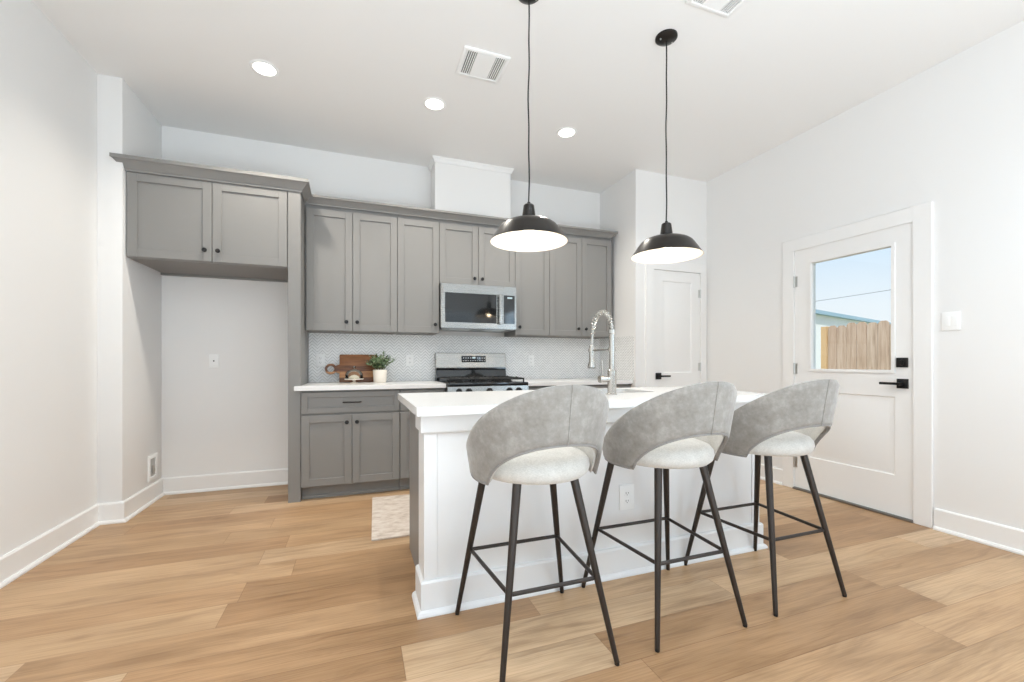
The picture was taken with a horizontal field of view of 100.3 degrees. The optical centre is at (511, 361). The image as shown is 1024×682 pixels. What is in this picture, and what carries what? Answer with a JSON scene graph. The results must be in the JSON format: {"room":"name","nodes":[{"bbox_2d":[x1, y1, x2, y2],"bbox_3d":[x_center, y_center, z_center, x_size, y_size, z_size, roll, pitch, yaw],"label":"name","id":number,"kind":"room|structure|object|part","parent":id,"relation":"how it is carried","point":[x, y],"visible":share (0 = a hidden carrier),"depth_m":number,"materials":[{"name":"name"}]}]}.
{"room":"kitchen","nodes":[
{"label":"kitchen","id":0,"kind":"room"},
{"bbox_2d":[0,0,96,556],"bbox_3d":[-1.752,-0.426,-0.227,0.140,3.069,8.178,0,0,-20],"label":"wall","id":1,"kind":"structure","parent":0,"point":[48,90],"depth_m":2.42,"materials":[{"name":"paint"}]},
{"bbox_2d":[0,468,287,588],"bbox_3d":[-1.119,1.038,-0.070,1.158,0.139,8.039,0,0,-20],"label":"baseboard","id":2,"kind":"structure","parent":1,"relation":"attached to","point":[27,556],"depth_m":2.93,"materials":[{"name":"paint"}]},
{"bbox_2d":[97,74,160,503],"bbox_3d":[-2.869,-0.426,3.231,0.139,3.069,0.636,0,0,-20],"label":"wall","id":3,"kind":"structure","parent":0,"point":[128,290],"depth_m":2.96,"materials":[{"name":"paint"}]},
{"bbox_2d":[147,453,157,481],"bbox_3d":[-2.838,0.837,3.384,0.023,0.202,0.157,0,0,-20],"label":"water supply box","id":4,"kind":"object","parent":3,"relation":"attached to","point":[152,460],"visible":1,"depth_m":3.37,"materials":[{"name":"white plastic"}]},
{"bbox_2d":[161,126,599,477],"bbox_3d":[-0.985,-0.426,4.334,4.435,3.069,0.140,0,0,-20],"label":"wall","id":5,"kind":"structure","parent":0,"point":[231,417],"depth_m":3.75,"materials":[{"name":"paint"}]},
{"bbox_2d":[127,171,287,282],"bbox_3d":[-2.328,-1.028,3.434,1.017,0.628,0.626,0,0,-20],"label":"upper cabinet","id":6,"kind":"object","parent":5,"relation":"attached to","point":[182,227],"visible":0.98,"depth_m":3.17,"materials":[{"name":"grey paint"}]},
{"bbox_3d":[-2.465,-1.034,3.088,0.505,0.592,0.019,0,0,-20],"label":"door","id":7,"kind":"part","parent":6,"relation":"part of","materials":[{"name":"grey paint"}]},
{"bbox_3d":[-2.430,-0.724,3.713,1.013,0.020,0.028,0,0,-20],"label":"hanging rail","id":8,"kind":"part","parent":6,"relation":"part of","materials":[{"name":"grey paint"}]},
{"bbox_3d":[-1.992,-1.034,3.261,0.494,0.592,0.019,0,0,-20],"label":"door","id":9,"kind":"part","parent":6,"relation":"part of","materials":[{"name":"grey paint"}]},
{"bbox_2d":[209,354,218,367],"bbox_3d":[-2.564,-0.004,3.676,0.072,0.115,0.009,0,0,-20],"label":"wall outlet","id":10,"kind":"object","parent":5,"relation":"attached to","point":[213,358],"visible":1,"depth_m":3.67,"materials":[{"name":"white plastic"}]},
{"bbox_2d":[211,357,215,364],"bbox_3d":[-2.563,-0.004,3.674,0.034,0.068,0.003,0,0,-20],"label":"receptacle","id":11,"kind":"object","parent":10,"relation":"attached to","point":[213,359],"depth_m":3.67,"materials":[{"name":"white plastic"}]},
{"bbox_2d":[305,204,396,334],"bbox_3d":[-1.451,-0.802,3.894,0.760,1.080,0.364,0,0,-20],"label":"upper cabinet","id":12,"kind":"object","parent":5,"relation":"attached to","point":[351,254],"visible":1,"depth_m":3.74,"materials":[{"name":"grey paint"}]},
{"bbox_3d":[-1.575,-0.786,3.693,0.366,1.038,0.019,0,0,-20],"label":"door","id":13,"kind":"part","parent":12,"relation":"part of","materials":[{"name":"grey paint"}]},
{"bbox_3d":[-1.222,-0.786,3.822,0.377,1.038,0.019,0,0,-20],"label":"door","id":14,"kind":"part","parent":12,"relation":"part of","materials":[{"name":"grey paint"}]},
{"bbox_2d":[109,152,617,238],"bbox_3d":[-0.846,-1.378,3.904,4.277,0.092,0.403,0,0,-25],"label":"crown molding","id":15,"kind":"structure","parent":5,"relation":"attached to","point":[131,163],"depth_m":3.31,"materials":[{"name":"grey paint"}]},
{"bbox_2d":[396,214,438,334],"bbox_3d":[-0.914,-0.802,4.091,0.380,1.080,0.364,0,0,-20],"label":"upper cabinet","id":16,"kind":"object","parent":5,"relation":"attached to","point":[417,237],"visible":0.98,"depth_m":3.96,"materials":[{"name":"grey paint"}]},
{"bbox_2d":[309,333,633,381],"bbox_3d":[-0.310,-0.036,4.161,3.086,0.458,0.648,0,0,-20],"label":"backsplash","id":17,"kind":"structure","parent":5,"relation":"attached to","point":[554,358],"depth_m":4.43,"materials":[{"name":"tile"}]},
{"bbox_2d":[316,354,324,366],"bbox_3d":[-1.773,-0.010,3.957,0.072,0.115,0.009,0,0,-20],"label":"wall outlet","id":18,"kind":"object","parent":17,"relation":"attached to","point":[320,358],"visible":1,"depth_m":3.96,"materials":[{"name":"white plastic"}]},
{"bbox_2d":[406,355,413,365],"bbox_3d":[-1.012,-0.010,4.236,0.072,0.115,0.009,0,0,-20],"label":"wall outlet","id":19,"kind":"object","parent":17,"relation":"attached to","point":[409,358],"visible":1,"depth_m":4.23,"materials":[{"name":"white plastic"}]},
{"bbox_2d":[528,355,533,365],"bbox_3d":[0.209,-0.010,4.683,0.072,0.115,0.009,0,0,-20],"label":"wall outlet","id":20,"kind":"object","parent":17,"relation":"attached to","point":[530,357],"visible":1,"depth_m":4.68,"materials":[{"name":"white plastic"}]},
{"bbox_2d":[439,219,514,286],"bbox_3d":[-0.379,-1.035,4.287,0.759,0.614,0.364,0,0,-20],"label":"upper cabinet","id":21,"kind":"object","parent":5,"relation":"attached to","point":[467,255],"visible":0.73,"depth_m":4.12,"materials":[{"name":"grey paint"}]},
{"bbox_3d":[-0.507,-1.022,4.084,0.375,0.567,0.019,0,0,-20],"label":"door","id":22,"kind":"part","parent":21,"relation":"part of","materials":[{"name":"grey paint"}]},
{"bbox_2d":[439,283,515,332],"bbox_3d":[-0.370,-0.515,4.248,0.742,0.424,0.440,0,0,-20],"label":"microwave","id":23,"kind":"object","parent":21,"relation":"attached to","point":[462,307],"visible":0.99,"depth_m":4.07,"materials":[{"name":"grey metal"}]},
{"bbox_3d":[-0.113,-0.503,4.127,0.034,0.288,0.037,0,0,-20],"label":"handle","id":24,"kind":"part","parent":23,"relation":"part of","materials":[{"name":"silver metal"}]},
{"bbox_3d":[-0.026,-0.520,4.192,0.135,0.413,0.026,0,0,-20],"label":"control frame","id":25,"kind":"part","parent":23,"relation":"part of","materials":[{"name":"silver metal"}]},
{"bbox_3d":[-0.150,-1.022,4.215,0.377,0.567,0.019,0,0,-20],"label":"door","id":26,"kind":"part","parent":21,"relation":"part of","materials":[{"name":"grey paint"}]},
{"bbox_2d":[504,250,548,337],"bbox_3d":[0.156,-0.802,4.482,0.377,1.080,0.364,0,0,-20],"label":"upper cabinet","id":27,"kind":"object","parent":5,"relation":"attached to","point":[531,268],"visible":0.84,"depth_m":4.35,"materials":[{"name":"grey paint"}]},
{"bbox_2d":[539,234,610,338],"bbox_3d":[0.685,-0.802,4.676,0.748,1.080,0.364,0,0,-20],"label":"upper cabinet","id":28,"kind":"object","parent":5,"relation":"attached to","point":[580,269],"visible":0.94,"depth_m":4.52,"materials":[{"name":"grey paint"}]},
{"bbox_3d":[0.561,-0.786,4.475,0.374,1.038,0.019,0,0,-20],"label":"door","id":29,"kind":"part","parent":28,"relation":"part of","materials":[{"name":"grey paint"}]},
{"bbox_3d":[0.911,-0.786,4.603,0.363,1.038,0.019,0,0,-20],"label":"door","id":30,"kind":"part","parent":28,"relation":"part of","materials":[{"name":"grey paint"}]},
{"bbox_2d":[431,162,510,217],"bbox_3d":[-0.416,-1.661,4.341,0.770,0.599,0.238,0,0,-20],"label":"wall","id":31,"kind":"structure","parent":0,"point":[455,188],"depth_m":4.22,"materials":[{"name":"paint"}]},
{"bbox_2d":[428,155,513,173],"bbox_3d":[-0.412,-1.937,4.328,0.824,0.049,0.266,0,0,-20],"label":"trim","id":32,"kind":"structure","parent":31,"relation":"attached to","point":[440,159],"depth_m":4.20,"materials":[{"name":"paint"}]},
{"bbox_2d":[0,479,1023,681],"bbox_3d":[0.801,1.148,0.740,5.520,0.080,8.438,0,0,-20],"label":"floor","id":33,"kind":"structure","parent":0,"point":[253,584],"depth_m":1.89,"materials":[{"name":"brown wood"}]},
{"bbox_2d":[288,191,307,502],"bbox_3d":[-1.812,-0.117,3.637,0.089,2.450,0.600,0,0,-20],"label":"end panel","id":34,"kind":"object","parent":33,"relation":"on","point":[297,335],"visible":0.8,"depth_m":3.36,"materials":[{"name":"grey paint"}]},
{"bbox_2d":[301,389,399,499],"bbox_3d":[-1.406,0.670,3.763,0.758,0.876,0.641,0,0,-20],"label":"base cabinet","id":35,"kind":"object","parent":33,"relation":"on","point":[350,439],"visible":0.98,"depth_m":3.50,"materials":[{"name":"grey paint"}]},
{"bbox_3d":[-1.488,0.714,3.438,0.373,0.564,0.019,0,0,-20],"label":"door","id":36,"kind":"part","parent":35,"relation":"part of","materials":[{"name":"grey paint"}]},
{"bbox_3d":[-1.310,0.331,3.503,0.752,0.170,0.019,0,0,-20],"label":"drawer","id":37,"kind":"part","parent":35,"relation":"part of","materials":[{"name":"grey paint"}]},
{"bbox_2d":[294,381,445,390],"bbox_3d":[-1.242,0.213,3.817,1.190,0.037,0.636,0,0,-20],"label":"countertop","id":38,"kind":"structure","parent":35,"relation":"on","point":[313,386],"depth_m":3.59,"materials":[{"name":"white stone"}]},
{"bbox_2d":[325,355,375,382],"bbox_3d":[-1.502,0.066,3.994,0.454,0.260,0.081,0,0,-20],"label":"cutting board","id":39,"kind":"object","parent":38,"relation":"on","point":[346,362],"visible":0.86,"depth_m":4.00,"materials":[{"name":"brown wood"}]},
{"bbox_2d":[345,366,362,382],"bbox_3d":[-1.412,0.117,3.823,0.164,0.152,0.164,0,0,-20],"label":"glass cloche","id":40,"kind":"object","parent":38,"relation":"on","point":[354,378],"visible":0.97,"depth_m":3.83,"materials":[{"name":"clear glass"}]},
{"bbox_2d":[365,351,395,382],"bbox_3d":[-1.216,0.047,3.942,0.277,0.294,0.208,0,0,6],"label":"potted plant","id":41,"kind":"object","parent":38,"relation":"on","point":[379,376],"visible":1,"depth_m":3.91,"materials":[{"name":"green plant"}]},
{"bbox_3d":[-1.219,0.135,3.946,0.126,0.118,0.126,0,0,-20],"label":"pot","id":42,"kind":"part","parent":41,"relation":"part of","materials":[{"name":"beige ceramic"}]},
{"bbox_3d":[-1.133,0.714,3.567,0.375,0.564,0.019,0,0,-20],"label":"door","id":43,"kind":"part","parent":35,"relation":"part of","materials":[{"name":"grey paint"}]},
{"bbox_2d":[371,494,409,540],"bbox_3d":[-0.758,1.103,3.127,0.543,0.010,0.864,0,0,-20],"label":"kitchen mat","id":44,"kind":"object","parent":33,"relation":"on","point":[390,514],"visible":0.51,"depth_m":3.01,"materials":[{"name":"beige fabric"}]},
{"bbox_2d":[399,388,444,489],"bbox_3d":[-0.868,0.670,3.960,0.384,0.876,0.641,0,0,-20],"label":"base cabinet","id":45,"kind":"object","parent":33,"relation":"on","point":[404,481],"visible":0.27,"depth_m":3.64,"materials":[{"name":"grey paint"}]},
{"bbox_3d":[-0.773,0.714,3.699,0.378,0.564,0.019,0,0,-20],"label":"door","id":46,"kind":"part","parent":45,"relation":"part of","materials":[{"name":"grey paint"}]},
{"bbox_3d":[-0.773,0.331,3.699,0.378,0.170,0.019,0,0,-20],"label":"drawer","id":47,"kind":"part","parent":45,"relation":"part of","materials":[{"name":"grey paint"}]},
{"bbox_2d":[435,353,528,391],"bbox_3d":[-0.309,0.510,4.106,0.756,1.196,0.725,0,0,-20],"label":"gas range","id":48,"kind":"object","parent":33,"relation":"on","point":[460,372],"visible":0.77,"depth_m":4.30,"materials":[{"name":"grey metal"}]},
{"bbox_3d":[-0.394,-0.025,4.403,0.256,0.066,0.007,0,0,-20],"label":"control panel","id":49,"kind":"part","parent":48,"relation":"part of","materials":[{"name":"black glass"}]},
{"bbox_2d":[435,379,527,386],"bbox_3d":[-0.309,0.205,4.106,0.756,0.030,0.615,0,0,-20],"label":"cooktop","id":50,"kind":"object","parent":48,"relation":"in","point":[490,382],"depth_m":3.87,"materials":[{"name":"black metal"}]},
{"bbox_2d":[455,385,619,681],"bbox_3d":[0.099,0.593,1.690,0.553,1.030,0.597,0,0,-20],"label":"bar stool","id":51,"kind":"object","parent":33,"relation":"on","point":[552,435],"visible":1,"depth_m":1.51,"materials":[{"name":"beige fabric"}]},
{"bbox_3d":[-0.172,0.771,1.837,0.172,0.662,0.033,0,0,33],"label":"leg","id":52,"kind":"part","parent":51,"relation":"part of","materials":[{"name":"grey metal"}]},
{"bbox_3d":[-0.004,0.771,1.484,0.033,0.662,0.181,0,0,18],"label":"leg","id":53,"kind":"part","parent":51,"relation":"part of","materials":[{"name":"grey metal"}]},
{"bbox_3d":[0.116,0.262,1.645,0.553,0.368,0.490,0,0,-20],"label":"backrest","id":54,"kind":"part","parent":51,"relation":"part of","materials":[{"name":"grey fabric"}]},
{"bbox_3d":[0.086,0.397,1.727,0.450,0.094,0.450,0,0,-20],"label":"seat","id":55,"kind":"part","parent":51,"relation":"part of","materials":[{"name":"beige fabric"}]},
{"bbox_3d":[0.202,0.771,1.975,0.033,0.662,0.184,0,0,22],"label":"leg","id":56,"kind":"part","parent":51,"relation":"part of","materials":[{"name":"grey metal"}]},
{"bbox_3d":[0.305,0.771,1.597,0.189,0.662,0.033,0,0,29],"label":"leg","id":57,"kind":"part","parent":51,"relation":"part of","materials":[{"name":"grey metal"}]},
{"bbox_2d":[528,386,549,389],"bbox_3d":[0.248,0.670,4.369,0.458,0.876,0.641,0,0,-20],"label":"base cabinet","id":58,"kind":"object","parent":33,"relation":"on","point":[529,387],"visible":0.03,"depth_m":4.06,"materials":[{"name":"grey paint"}]},
{"bbox_3d":[0.344,0.331,4.108,0.451,0.170,0.019,0,0,-20],"label":"drawer","id":59,"kind":"part","parent":58,"relation":"part of","materials":[{"name":"grey paint"}]},
{"bbox_2d":[412,402,767,619],"bbox_3d":[0.523,0.671,2.276,2.049,0.873,0.196,0,0,-20],"label":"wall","id":60,"kind":"structure","parent":33,"relation":"on","point":[447,487],"depth_m":2.06,"materials":[{"name":"paint"}]},
{"bbox_3d":[-0.386,0.640,1.959,0.059,0.644,0.166,0,0,-20],"label":"corner post","id":61,"kind":"part","parent":60,"relation":"part of","materials":[{"name":"paint"}]},
{"bbox_3d":[0.520,1.035,2.284,2.015,0.146,0.179,0,0,-20],"label":"baseboard","id":62,"kind":"part","parent":60,"relation":"part of","materials":[{"name":"paint"}]},
{"bbox_3d":[0.523,1.096,2.276,2.049,0.024,0.196,0,0,-20],"label":"shoe molding","id":63,"kind":"part","parent":60,"relation":"part of","materials":[{"name":"paint"}]},
{"bbox_3d":[0.517,0.672,2.292,1.977,0.872,0.160,0,0,-20],"label":"panel","id":64,"kind":"part","parent":60,"relation":"part of","materials":[{"name":"paint"}]},
{"bbox_2d":[619,484,633,509],"bbox_3d":[0.599,0.708,2.232,0.088,0.130,0.009,0,0,-20],"label":"wall outlet","id":65,"kind":"object","parent":60,"relation":"attached to","point":[626,492],"visible":1,"depth_m":2.23,"materials":[{"name":"white plastic"}]},
{"bbox_2d":[624,490,629,495],"bbox_3d":[0.600,0.688,2.230,0.034,0.028,0.003,0,0,-20],"label":"receptacle","id":66,"kind":"object","parent":65,"relation":"attached to","point":[626,492],"depth_m":2.23,"materials":[{"name":"grey plastic"}]},
{"bbox_2d":[624,498,629,503],"bbox_3d":[0.600,0.728,2.230,0.034,0.028,0.003,0,0,-20],"label":"receptacle","id":67,"kind":"object","parent":65,"relation":"attached to","point":[626,500],"depth_m":2.23,"materials":[{"name":"grey plastic"}]},
{"bbox_3d":[1.422,0.640,2.621,0.059,0.644,0.166,0,0,-20],"label":"corner post","id":68,"kind":"part","parent":60,"relation":"part of","materials":[{"name":"paint"}]},
{"bbox_2d":[585,384,630,387],"bbox_3d":[0.800,0.670,4.571,0.715,0.876,0.641,0,0,-20],"label":"base cabinet","id":69,"kind":"object","parent":33,"relation":"on","point":[605,385],"visible":0.04,"depth_m":4.37,"materials":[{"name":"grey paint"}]},
{"bbox_2d":[511,378,632,385],"bbox_3d":[0.581,0.213,4.485,1.171,0.037,0.636,0,0,-20],"label":"countertop","id":70,"kind":"structure","parent":69,"relation":"on","point":[572,381],"depth_m":4.24,"materials":[{"name":"white stone"}]},
{"bbox_3d":[0.895,0.331,4.310,0.708,0.170,0.019,0,0,-20],"label":"drawer","id":71,"kind":"part","parent":69,"relation":"part of","materials":[{"name":"grey paint"}]},
{"bbox_2d":[582,381,747,652],"bbox_3d":[0.690,0.593,1.915,0.553,1.030,0.597,0,0,-20],"label":"bar stool","id":72,"kind":"object","parent":33,"relation":"on","point":[689,426],"visible":1,"depth_m":1.74,"materials":[{"name":"grey fabric"}]},
{"bbox_3d":[0.419,0.771,2.062,0.172,0.662,0.033,0,0,33],"label":"leg","id":73,"kind":"part","parent":72,"relation":"part of","materials":[{"name":"grey metal"}]},
{"bbox_3d":[0.587,0.771,1.709,0.033,0.662,0.181,0,0,18],"label":"leg","id":74,"kind":"part","parent":72,"relation":"part of","materials":[{"name":"grey metal"}]},
{"bbox_3d":[0.793,0.771,2.199,0.033,0.662,0.184,0,0,22],"label":"leg","id":75,"kind":"part","parent":72,"relation":"part of","materials":[{"name":"grey metal"}]},
{"bbox_3d":[0.706,0.262,1.869,0.553,0.368,0.490,0,0,-20],"label":"backrest","id":76,"kind":"part","parent":72,"relation":"part of","materials":[{"name":"grey fabric"}]},
{"bbox_3d":[0.676,0.397,1.951,0.450,0.094,0.450,0,0,-20],"label":"seat","id":77,"kind":"part","parent":72,"relation":"part of","materials":[{"name":"beige fabric"}]},
{"bbox_3d":[0.896,0.771,1.822,0.189,0.662,0.033,0,0,29],"label":"leg","id":78,"kind":"part","parent":72,"relation":"part of","materials":[{"name":"grey metal"}]},
{"bbox_2d":[684,379,846,616],"bbox_3d":[1.283,0.593,2.142,0.553,1.030,0.597,0,0,-20],"label":"bar stool","id":79,"kind":"object","parent":33,"relation":"on","point":[789,421],"visible":0.81,"depth_m":1.96,"materials":[{"name":"grey fabric"}]},
{"bbox_3d":[1.012,0.771,2.290,0.172,0.662,0.033,0,0,33],"label":"leg","id":80,"kind":"part","parent":79,"relation":"part of","materials":[{"name":"grey metal"}]},
{"bbox_3d":[1.386,0.771,2.427,0.033,0.662,0.184,0,0,22],"label":"leg","id":81,"kind":"part","parent":79,"relation":"part of","materials":[{"name":"grey metal"}]},
{"bbox_3d":[1.179,0.771,1.937,0.033,0.662,0.181,0,0,18],"label":"leg","id":82,"kind":"part","parent":79,"relation":"part of","materials":[{"name":"grey metal"}]},
{"bbox_3d":[1.299,0.262,2.097,0.553,0.368,0.490,0,0,-20],"label":"backrest","id":83,"kind":"part","parent":79,"relation":"part of","materials":[{"name":"grey fabric"}]},
{"bbox_3d":[1.269,0.397,2.179,0.450,0.094,0.450,0,0,-20],"label":"seat","id":84,"kind":"part","parent":79,"relation":"part of","materials":[{"name":"beige fabric"}]},
{"bbox_3d":[1.489,0.771,2.049,0.189,0.662,0.033,0,0,29],"label":"leg","id":85,"kind":"part","parent":79,"relation":"part of","materials":[{"name":"grey metal"}]},
{"bbox_3d":[-0.149,0.670,2.462,0.786,0.876,0.615,0,0,-20],"label":"cabinet","id":86,"kind":"object","parent":33,"relation":"on","visible":0},
{"bbox_2d":[410,411,418,565],"bbox_3d":[-0.511,0.670,2.292,0.011,0.876,0.544,0,0,-20],"label":"island end panel","id":87,"kind":"object","parent":86,"relation":"attached to","point":[414,432],"visible":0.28,"depth_m":2.33,"materials":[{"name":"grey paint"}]},
{"bbox_2d":[398,386,767,416],"bbox_3d":[0.443,0.213,2.557,2.107,0.038,0.857,0,0,-20],"label":"countertop","id":88,"kind":"structure","parent":86,"relation":"on","point":[473,402],"depth_m":2.23,"materials":[{"name":"white stone"}]},
{"bbox_2d":[588,310,616,394],"bbox_3d":[0.520,-0.061,2.599,0.116,0.508,0.284,0,0,-20],"label":"spring faucet","id":89,"kind":"object","parent":88,"relation":"on","point":[610,378],"visible":1,"depth_m":2.49,"materials":[{"name":"silver metal"}]},
{"bbox_3d":[0.546,-0.070,2.611,0.043,0.024,0.270,0,0,-20],"label":"support arm","id":90,"kind":"part","parent":89,"relation":"part of","materials":[{"name":"silver metal"}]},
{"bbox_3d":[0.535,0.103,2.485,0.066,0.042,0.042,0,0,-20],"label":"handle","id":91,"kind":"part","parent":89,"relation":"part of","materials":[{"name":"silver metal"}]},
{"bbox_2d":[32,0,1023,193],"bbox_3d":[0.801,-2.021,0.740,5.520,0.120,8.438,0,0,-20],"label":"ceiling","id":92,"kind":"structure","parent":0,"point":[355,77],"depth_m":2.84,"materials":[{"name":"paint"}]},
{"bbox_2d":[249,59,278,76],"bbox_3d":[-1.656,-1.958,2.861,0.176,0.006,0.176,0,0,-20],"label":"recessed light","id":93,"kind":"object","parent":92,"relation":"in","point":[262,67],"visible":1,"depth_m":2.85,"materials":[{"name":"white plastic"}]},
{"bbox_2d":[423,97,445,110],"bbox_3d":[-0.590,-1.958,3.253,0.176,0.006,0.176,0,0,-20],"label":"recessed light","id":94,"kind":"object","parent":92,"relation":"in","point":[432,103],"visible":1,"depth_m":3.25,"materials":[{"name":"white"}]},
{"bbox_2d":[455,45,510,83],"bbox_3d":[-0.196,-1.955,2.827,0.304,0.012,0.270,0,0,-20],"label":"ceiling vent","id":95,"kind":"object","parent":92,"relation":"in","point":[475,63],"visible":1,"depth_m":2.81,"materials":[{"name":"white plastic"}]},
{"bbox_2d":[490,0,567,251],"bbox_3d":[0.090,-1.298,2.274,0.413,1.326,0.413,0,0,-20],"label":"pendant lamp","id":96,"kind":"object","parent":92,"relation":"hanging from","point":[528,232],"visible":1,"depth_m":2.27,"materials":[{"name":"black metal"}]},
{"bbox_3d":[0.089,-1.387,2.274,0.017,1.093,0.008,0,0,-42],"label":"cord","id":97,"kind":"part","parent":96,"relation":"part of","materials":[{"name":"black metal"}]},
{"bbox_3d":[0.090,-0.694,2.274,0.413,0.118,0.413,0,0,-20],"label":"lamp shade","id":98,"kind":"part","parent":96,"relation":"part of","materials":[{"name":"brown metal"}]},
{"bbox_3d":[0.090,-0.702,2.274,0.062,0.093,0.062,0,0,-20],"label":"bulb","id":99,"kind":"part","parent":96,"relation":"part of","materials":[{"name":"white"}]},
{"bbox_2d":[556,127,576,137],"bbox_3d":[0.468,-1.958,3.659,0.176,0.006,0.176,0,0,-20],"label":"recessed light","id":100,"kind":"object","parent":92,"relation":"in","point":[564,132],"visible":1,"depth_m":3.65,"materials":[{"name":"white"}]},
{"bbox_2d":[631,29,703,263],"bbox_3d":[0.933,-1.298,2.583,0.413,1.326,0.413,0,0,-20],"label":"pendant lamp","id":101,"kind":"object","parent":92,"relation":"hanging from","point":[666,247],"visible":1,"depth_m":2.58,"materials":[{"name":"black metal"}]},
{"bbox_3d":[0.932,-1.387,2.582,0.017,1.093,0.008,0,0,-42],"label":"cord","id":102,"kind":"part","parent":101,"relation":"part of","materials":[{"name":"black metal"}]},
{"bbox_3d":[0.933,-0.702,2.583,0.062,0.093,0.062,0,0,-20],"label":"bulb","id":103,"kind":"part","parent":101,"relation":"part of","materials":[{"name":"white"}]},
{"bbox_3d":[0.933,-0.694,2.583,0.413,0.118,0.413,0,0,-20],"label":"lamp shade","id":104,"kind":"part","parent":101,"relation":"part of","materials":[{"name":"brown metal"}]},
{"bbox_2d":[685,0,746,17],"bbox_3d":[1.132,-1.955,2.255,0.304,0.012,0.270,0,0,-20],"label":"ceiling vent","id":105,"kind":"object","parent":92,"relation":"in","point":[724,8],"visible":1,"depth_m":2.34,"materials":[{"name":"white plastic"}]},
{"bbox_2d":[600,174,628,379],"bbox_3d":[1.180,-0.426,4.754,0.120,3.069,0.560,0,0,-20],"label":"wall","id":106,"kind":"structure","parent":0,"point":[614,201],"depth_m":4.62,"materials":[{"name":"paint"}]},
{"bbox_2d":[629,169,706,387],"bbox_3d":[1.675,-0.426,4.573,0.925,3.069,0.120,0,0,-20],"label":"wall","id":107,"kind":"structure","parent":0,"point":[686,198],"depth_m":4.44,"materials":[{"name":"paint"}]},
{"bbox_2d":[645,262,705,386],"bbox_3d":[1.739,0.028,4.534,0.788,2.160,0.038,0,0,-20],"label":"trim","id":108,"kind":"structure","parent":107,"relation":"attached to","point":[700,269],"depth_m":4.41,"materials":[{"name":"paint"}]},
{"bbox_2d":[654,270,700,386],"bbox_3d":[1.758,0.073,4.524,0.621,2.050,0.094,0,0,-20],"label":"door","id":109,"kind":"structure","parent":107,"relation":"in","point":[677,295],"depth_m":4.53,"materials":[{"name":"paint"}]},
{"bbox_2d":[707,20,1023,529],"bbox_3d":[3.319,-0.426,1.629,0.140,3.069,8.178,0,0,-20],"label":"wall","id":110,"kind":"structure","parent":0,"point":[950,135],"depth_m":2.80,"materials":[{"name":"paint"}]},
{"bbox_2d":[760,464,782,484],"bbox_3d":[2.269,1.038,4.250,0.030,0.139,0.897,0,0,-20],"label":"baseboard","id":111,"kind":"structure","parent":110,"relation":"attached to","point":[777,472],"depth_m":3.89,"materials":[{"name":"paint"}]},
{"bbox_2d":[792,486,912,522],"bbox_3d":[2.662,1.099,3.352,0.150,0.017,0.854,0,0,-20],"label":"trim","id":112,"kind":"structure","parent":110,"relation":"attached to","point":[794,487],"depth_m":3.24,"materials":[{"name":"grey"}]},
{"bbox_2d":[793,222,912,519],"bbox_3d":[2.611,0.068,3.338,0.108,2.057,0.857,0,0,-20],"label":"door","id":113,"kind":"structure","parent":110,"relation":"in","point":[865,458],"depth_m":3.20,"materials":[{"name":"paint"}]},
{"bbox_3d":[2.675,0.156,3.026,0.014,0.018,0.127,0,0,-20],"label":"lever","id":114,"kind":"part","parent":113,"relation":"part of","materials":[{"name":"black metal"}]},
{"bbox_3d":[2.719,0.156,2.988,0.045,0.068,0.068,0,0,-20],"label":"handle","id":115,"kind":"part","parent":113,"relation":"part of","materials":[{"name":"black metal"}]},
{"bbox_2d":[783,201,932,527],"bbox_3d":[2.621,0.022,3.337,0.038,2.171,1.056,0,0,-20],"label":"trim","id":116,"kind":"structure","parent":110,"relation":"attached to","point":[921,215],"depth_m":2.91,"materials":[{"name":"paint"}]},
{"bbox_2d":[942,311,960,330],"bbox_3d":[2.828,-0.260,2.754,0.010,0.118,0.092,0,0,-20],"label":"light switch","id":117,"kind":"object","parent":110,"relation":"attached to","point":[950,320],"visible":1,"depth_m":2.75,"materials":[{"name":"white plastic"}]},
{"bbox_2d":[933,508,1023,555],"bbox_3d":[3.718,1.038,0.293,0.030,0.139,5.394,0,0,-20],"label":"baseboard","id":118,"kind":"structure","parent":110,"relation":"attached to","point":[1011,539],"depth_m":2.62,"materials":[{"name":"paint"}]},
{"label":"outside","id":119,"kind":"structure","parent":0,"visible":0},
{"bbox_3d":[14.127,1.283,10.495,26.253,0.150,38.000,0,0,-20],"label":"ground","id":120,"kind":"structure","parent":119,"visible":0},
{"bbox_2d":[816,309,890,368],"bbox_3d":[8.687,-0.092,15.573,18.200,2.599,6.100,0,0,-36],"label":"house","id":121,"kind":"structure","parent":120,"relation":"on","point":[823,318],"depth_m":12.16,"materials":[{"name":"white"}]},
{"bbox_2d":[821,320,890,369],"bbox_3d":[5.759,0.291,6.187,0.090,1.832,2.460,0,0,-20],"label":"fence","id":122,"kind":"object","parent":120,"relation":"on","point":[861,345],"visible":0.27,"depth_m":6.80,"materials":[{"name":"brown wood"}]},
{"bbox_3d":[5.352,0.307,7.300,0.090,1.799,0.088,0,0,-20],"label":"post","id":123,"kind":"part","parent":122,"relation":"part of","materials":[{"name":"brown wood"}]},
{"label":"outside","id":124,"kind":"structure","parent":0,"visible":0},
{"bbox_2d":[819,289,890,300],"bbox_3d":[7.374,-1.411,7.491,0.012,0.197,5.000,0,0,-20],"label":"power line","id":125,"kind":"object","parent":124,"point":[890,289],"visible":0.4,"depth_m":8.65,"materials":[{"name":"grey"}]}
]}

